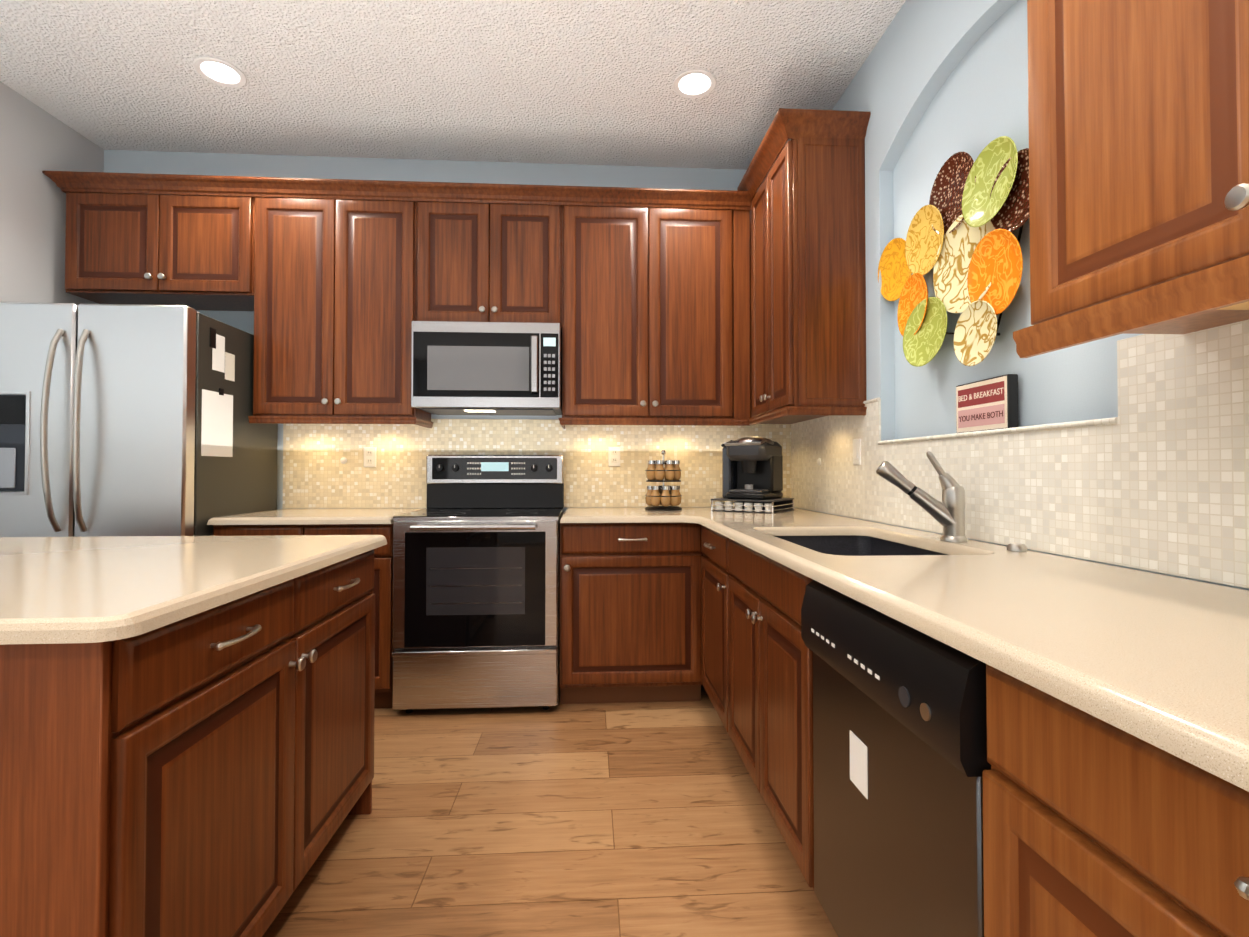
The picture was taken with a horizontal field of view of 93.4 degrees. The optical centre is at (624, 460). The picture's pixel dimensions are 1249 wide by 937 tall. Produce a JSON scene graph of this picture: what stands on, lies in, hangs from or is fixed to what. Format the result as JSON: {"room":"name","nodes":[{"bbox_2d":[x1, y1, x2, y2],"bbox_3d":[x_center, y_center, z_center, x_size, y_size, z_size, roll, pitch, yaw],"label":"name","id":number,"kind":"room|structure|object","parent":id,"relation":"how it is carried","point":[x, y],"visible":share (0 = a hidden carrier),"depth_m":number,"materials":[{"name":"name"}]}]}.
{"room":"kitchen","nodes":[
{"label":"kitchen","id":0,"kind":"room"},
{"bbox_2d":[0,0,905,169],"bbox_3d":[-2.150,-1.857,-0.163,7.530,0.120,7.400,0,-1,-3],"label":"ceiling","id":1,"kind":"structure","parent":0,"point":[584,82],"depth_m":2.66,"materials":[{"name":"white paint"}]},
{"bbox_2d":[192,57,246,87],"bbox_3d":[-1.819,-1.790,2.651,0.204,0.094,0.204,0,-1,-3],"label":"recessed light","id":2,"kind":"object","parent":1,"relation":"in","point":[219,72],"visible":0.65,"depth_m":2.69,"materials":[{"name":"white"}]},
{"bbox_2d":[673,69,716,97],"bbox_3d":[0.325,-1.788,2.730,0.204,0.094,0.204,0,-1,-3],"label":"recessed light","id":3,"kind":"object","parent":1,"relation":"in","point":[695,83],"visible":0.69,"depth_m":2.78,"materials":[{"name":"white"}]},
{"bbox_2d":[262,685,837,936],"bbox_3d":[-2.150,1.182,-0.213,7.530,0.100,7.400,0,-1,-3],"label":"floor","id":4,"kind":"structure","parent":0,"point":[640,819],"depth_m":1.81,"materials":[{"name":"brown wood"}]},
{"bbox_2d":[0,302,277,536],"bbox_3d":[-2.362,0.255,2.839,0.914,1.854,0.833,0,-1,-3],"label":"fridge","id":5,"kind":"object","parent":4,"relation":"on","point":[124,419],"visible":0.52,"depth_m":2.52,"materials":[{"name":"grey metal"}]},
{"bbox_2d":[0,549,374,936],"bbox_3d":[-1.090,0.715,1.397,0.600,0.888,1.070,0,-1,-3],"label":"base cabinet","id":6,"kind":"object","parent":4,"relation":"on","point":[209,773],"visible":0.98,"depth_m":1.02,"materials":[{"name":"brown wood"}]},
{"bbox_2d":[0,535,386,644],"bbox_3d":[-1.708,0.254,1.359,1.900,0.032,1.145,0,-1,-3],"label":"countertop","id":7,"kind":"structure","parent":6,"relation":"on","point":[59,590],"depth_m":1.22,"materials":[{"name":"stone"}]},
{"bbox_2d":[213,524,393,707],"bbox_3d":[-1.500,0.741,3.002,0.815,0.887,0.673,0,-1,-3],"label":"base cabinet","id":8,"kind":"object","parent":4,"relation":"on","point":[383,579],"visible":0.06,"depth_m":2.72,"materials":[{"name":"brown wood"}]},
{"bbox_2d":[207,508,425,524],"bbox_3d":[-1.501,0.280,3.010,0.813,0.032,0.656,0,-1,-3],"label":"countertop","id":9,"kind":"structure","parent":8,"relation":"on","point":[331,516],"depth_m":2.72,"materials":[{"name":"stone"}]},
{"bbox_2d":[391,455,563,712],"bbox_3d":[-0.706,0.573,3.008,0.762,1.222,0.704,0,-1,-3],"label":"range","id":10,"kind":"object","parent":4,"relation":"on","point":[476,607],"visible":0.98,"depth_m":2.72,"materials":[{"name":"silver metal"}]},
{"bbox_2d":[560,522,702,703],"bbox_3d":[0.020,0.742,3.094,0.689,0.887,0.673,0,-1,-3],"label":"base cabinet","id":11,"kind":"object","parent":4,"relation":"on","point":[630,612],"visible":0.88,"depth_m":2.80,"materials":[{"name":"brown wood"}]},
{"bbox_2d":[701,526,731,731],"bbox_3d":[0.698,0.734,2.558,0.708,0.887,0.544,0,-1,-3],"label":"base cabinet","id":12,"kind":"object","parent":4,"relation":"on","point":[715,573],"visible":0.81,"depth_m":2.48,"materials":[{"name":"brown wood"}]},
{"bbox_2d":[728,539,813,888],"bbox_3d":[0.742,0.722,1.863,0.706,0.887,0.845,0,-1,-3],"label":"base cabinet","id":13,"kind":"object","parent":4,"relation":"on","point":[770,693],"visible":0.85,"depth_m":1.70,"materials":[{"name":"brown wood"}]},
{"bbox_2d":[560,507,1248,791],"bbox_3d":[0.455,0.362,1.276,1.334,0.252,4.351,0,-1,-3],"label":"countertop","id":14,"kind":"structure","parent":13,"relation":"on","point":[1160,661],"depth_m":0.89,"materials":[{"name":"stone"}]},
{"bbox_2d":[645,450,681,510],"bbox_3d":[0.213,0.104,3.224,0.205,0.326,0.205,0,-1,-3],"label":"spice rack","id":15,"kind":"object","parent":14,"relation":"on","point":[663,471],"visible":1,"depth_m":3.15,"materials":[{"name":"brown glass"}]},
{"bbox_2d":[711,437,794,513],"bbox_3d":[0.688,0.070,3.152,0.340,0.392,0.342,-1,-1,34],"label":"coffee maker","id":16,"kind":"object","parent":14,"relation":"on","point":[752,474],"visible":1,"depth_m":3.08,"materials":[{"name":"grey plastic"}]},
{"bbox_2d":[875,451,1026,551],"bbox_3d":[0.933,0.106,1.718,0.260,0.273,0.345,0,-1,-3],"label":"tap","id":17,"kind":"object","parent":14,"relation":"on","point":[948,513],"visible":1,"depth_m":1.79,"materials":[{"name":"silver metal"}]},
{"bbox_2d":[801,580,990,936],"bbox_3d":[0.773,0.711,1.131,0.662,0.885,0.615,0,-1,-3],"label":"dishwasher","id":18,"kind":"object","parent":4,"relation":"on","point":[900,763],"visible":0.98,"depth_m":1.03,"materials":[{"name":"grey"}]},
{"bbox_2d":[982,664,1248,936],"bbox_3d":[0.829,0.699,0.399,0.708,0.887,0.848,0,-1,-3],"label":"base cabinet","id":19,"kind":"object","parent":4,"relation":"on","point":[1093,826],"visible":0.83,"depth_m":0.62,"materials":[{"name":"brown wood"}]},
{"bbox_2d":[0,0,1248,589],"bbox_3d":[-2.205,-0.334,-0.277,7.650,2.930,7.470,0,-1,-3],"label":"wall","id":20,"kind":"structure","parent":0,"point":[1128,450],"depth_m":2.24,"materials":[{"name":"grey paint"}]},
{"bbox_2d":[65,192,254,310],"bbox_3d":[-2.376,-1.106,3.136,0.919,0.515,0.360,0,-1,-3],"label":"upper cabinet","id":21,"kind":"object","parent":20,"relation":"attached to","point":[196,252],"visible":0.98,"depth_m":2.99,"materials":[{"name":"brown wood"}]},
{"bbox_2d":[253,197,430,420],"bbox_3d":[-1.507,-0.793,3.183,0.819,1.140,0.360,0,-1,-3],"label":"upper cabinet","id":22,"kind":"object","parent":20,"relation":"attached to","point":[334,298],"visible":0.96,"depth_m":3.04,"materials":[{"name":"brown wood"}]},
{"bbox_2d":[363,447,375,466],"bbox_3d":[-1.447,-0.020,3.344,0.070,0.115,0.008,0,-1,-3],"label":"electrical outlet","id":23,"kind":"object","parent":20,"relation":"attached to","point":[369,456],"visible":1,"depth_m":3.34,"materials":[{"name":"white plastic"}]},
{"bbox_2d":[42,171,756,426],"bbox_3d":[-1.088,-0.810,3.032,3.584,1.242,0.054,0,-1,-3],"label":"molding","id":24,"kind":"structure","parent":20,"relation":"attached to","point":[143,183],"depth_m":3.04,"materials":[{"name":"brown wood"}]},
{"bbox_2d":[416,201,561,329],"bbox_3d":[-0.719,-1.035,3.235,0.759,0.655,0.360,0,-1,-3],"label":"upper cabinet","id":25,"kind":"object","parent":20,"relation":"attached to","point":[491,262],"visible":0.94,"depth_m":3.09,"materials":[{"name":"brown wood"}]},
{"bbox_2d":[411,320,561,415],"bbox_3d":[-0.714,-0.482,3.179,0.750,0.446,0.451,0,-1,-3],"label":"over-the-range microwave","id":26,"kind":"object","parent":25,"relation":"attached to","point":[481,368],"visible":0.98,"depth_m":2.99,"materials":[{"name":"grey metal"}]},
{"bbox_2d":[608,447,619,465],"bbox_3d":[-0.059,-0.024,3.427,0.070,0.115,0.008,0,-1,-3],"label":"electrical outlet","id":27,"kind":"object","parent":20,"relation":"attached to","point":[613,456],"visible":1,"depth_m":3.42,"materials":[{"name":"white plastic"}]},
{"bbox_2d":[562,205,749,418],"bbox_3d":[0.165,-0.791,3.284,1.009,1.140,0.360,0,-1,-3],"label":"upper cabinet","id":28,"kind":"object","parent":20,"relation":"attached to","point":[655,312],"visible":0.94,"depth_m":3.14,"materials":[{"name":"brown wood"}]},
{"bbox_2d":[746,406,797,425],"bbox_3d":[0.689,-0.211,2.806,0.021,0.036,0.561,0,-1,-3],"label":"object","id":29,"kind":"object","parent":20,"relation":"attached to","point":[788,410],"depth_m":2.72,"materials":[{"name":"brown wood"}]},
{"bbox_2d":[737,108,870,423],"bbox_3d":[0.828,-0.859,3.005,0.399,1.266,0.999,0,-1,-3],"label":"upper cabinet","id":30,"kind":"object","parent":20,"relation":"attached to","point":[807,289],"visible":0.96,"depth_m":2.57,"materials":[{"name":"brown wood"}]},
{"bbox_2d":[798,406,866,415],"bbox_3d":[0.888,-0.215,2.548,0.333,0.036,0.021,0,-1,-3],"label":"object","id":31,"kind":"object","parent":20,"relation":"attached to","point":[802,410],"depth_m":2.54,"materials":[{"name":"brown wood"}]},
{"bbox_2d":[853,439,860,464],"bbox_3d":[1.038,-0.039,2.634,0.010,0.115,0.070,0,-1,-3],"label":"light switch","id":32,"kind":"object","parent":20,"relation":"attached to","point":[856,451],"visible":1,"depth_m":2.62,"materials":[{"name":"white plastic"}]},
{"bbox_2d":[878,136,1029,366],"bbox_3d":[1.100,-0.655,2.016,0.096,0.733,0.898,0,-1,-3],"label":"art","id":33,"kind":"object","parent":20,"relation":"attached to","point":[976,213],"visible":0.98,"depth_m":1.91,"materials":[{"name":"multicoloured metal"}]},
{"bbox_2d":[956,374,1018,432],"bbox_3d":[1.125,-0.171,1.838,0.034,0.160,0.245,0,-1,-3],"label":"block sign","id":34,"kind":"object","parent":20,"relation":"on","point":[988,404],"visible":1,"depth_m":1.80,"materials":[{"name":"red"}]},
{"bbox_2d":[1013,0,1248,343],"bbox_3d":[0.993,-0.832,0.756,0.339,1.140,0.870,0,-1,-3],"label":"upper cabinet","id":35,"kind":"object","parent":20,"relation":"attached to","point":[1138,117],"depth_m":0.94,"materials":[{"name":"brown wood"}]}
]}

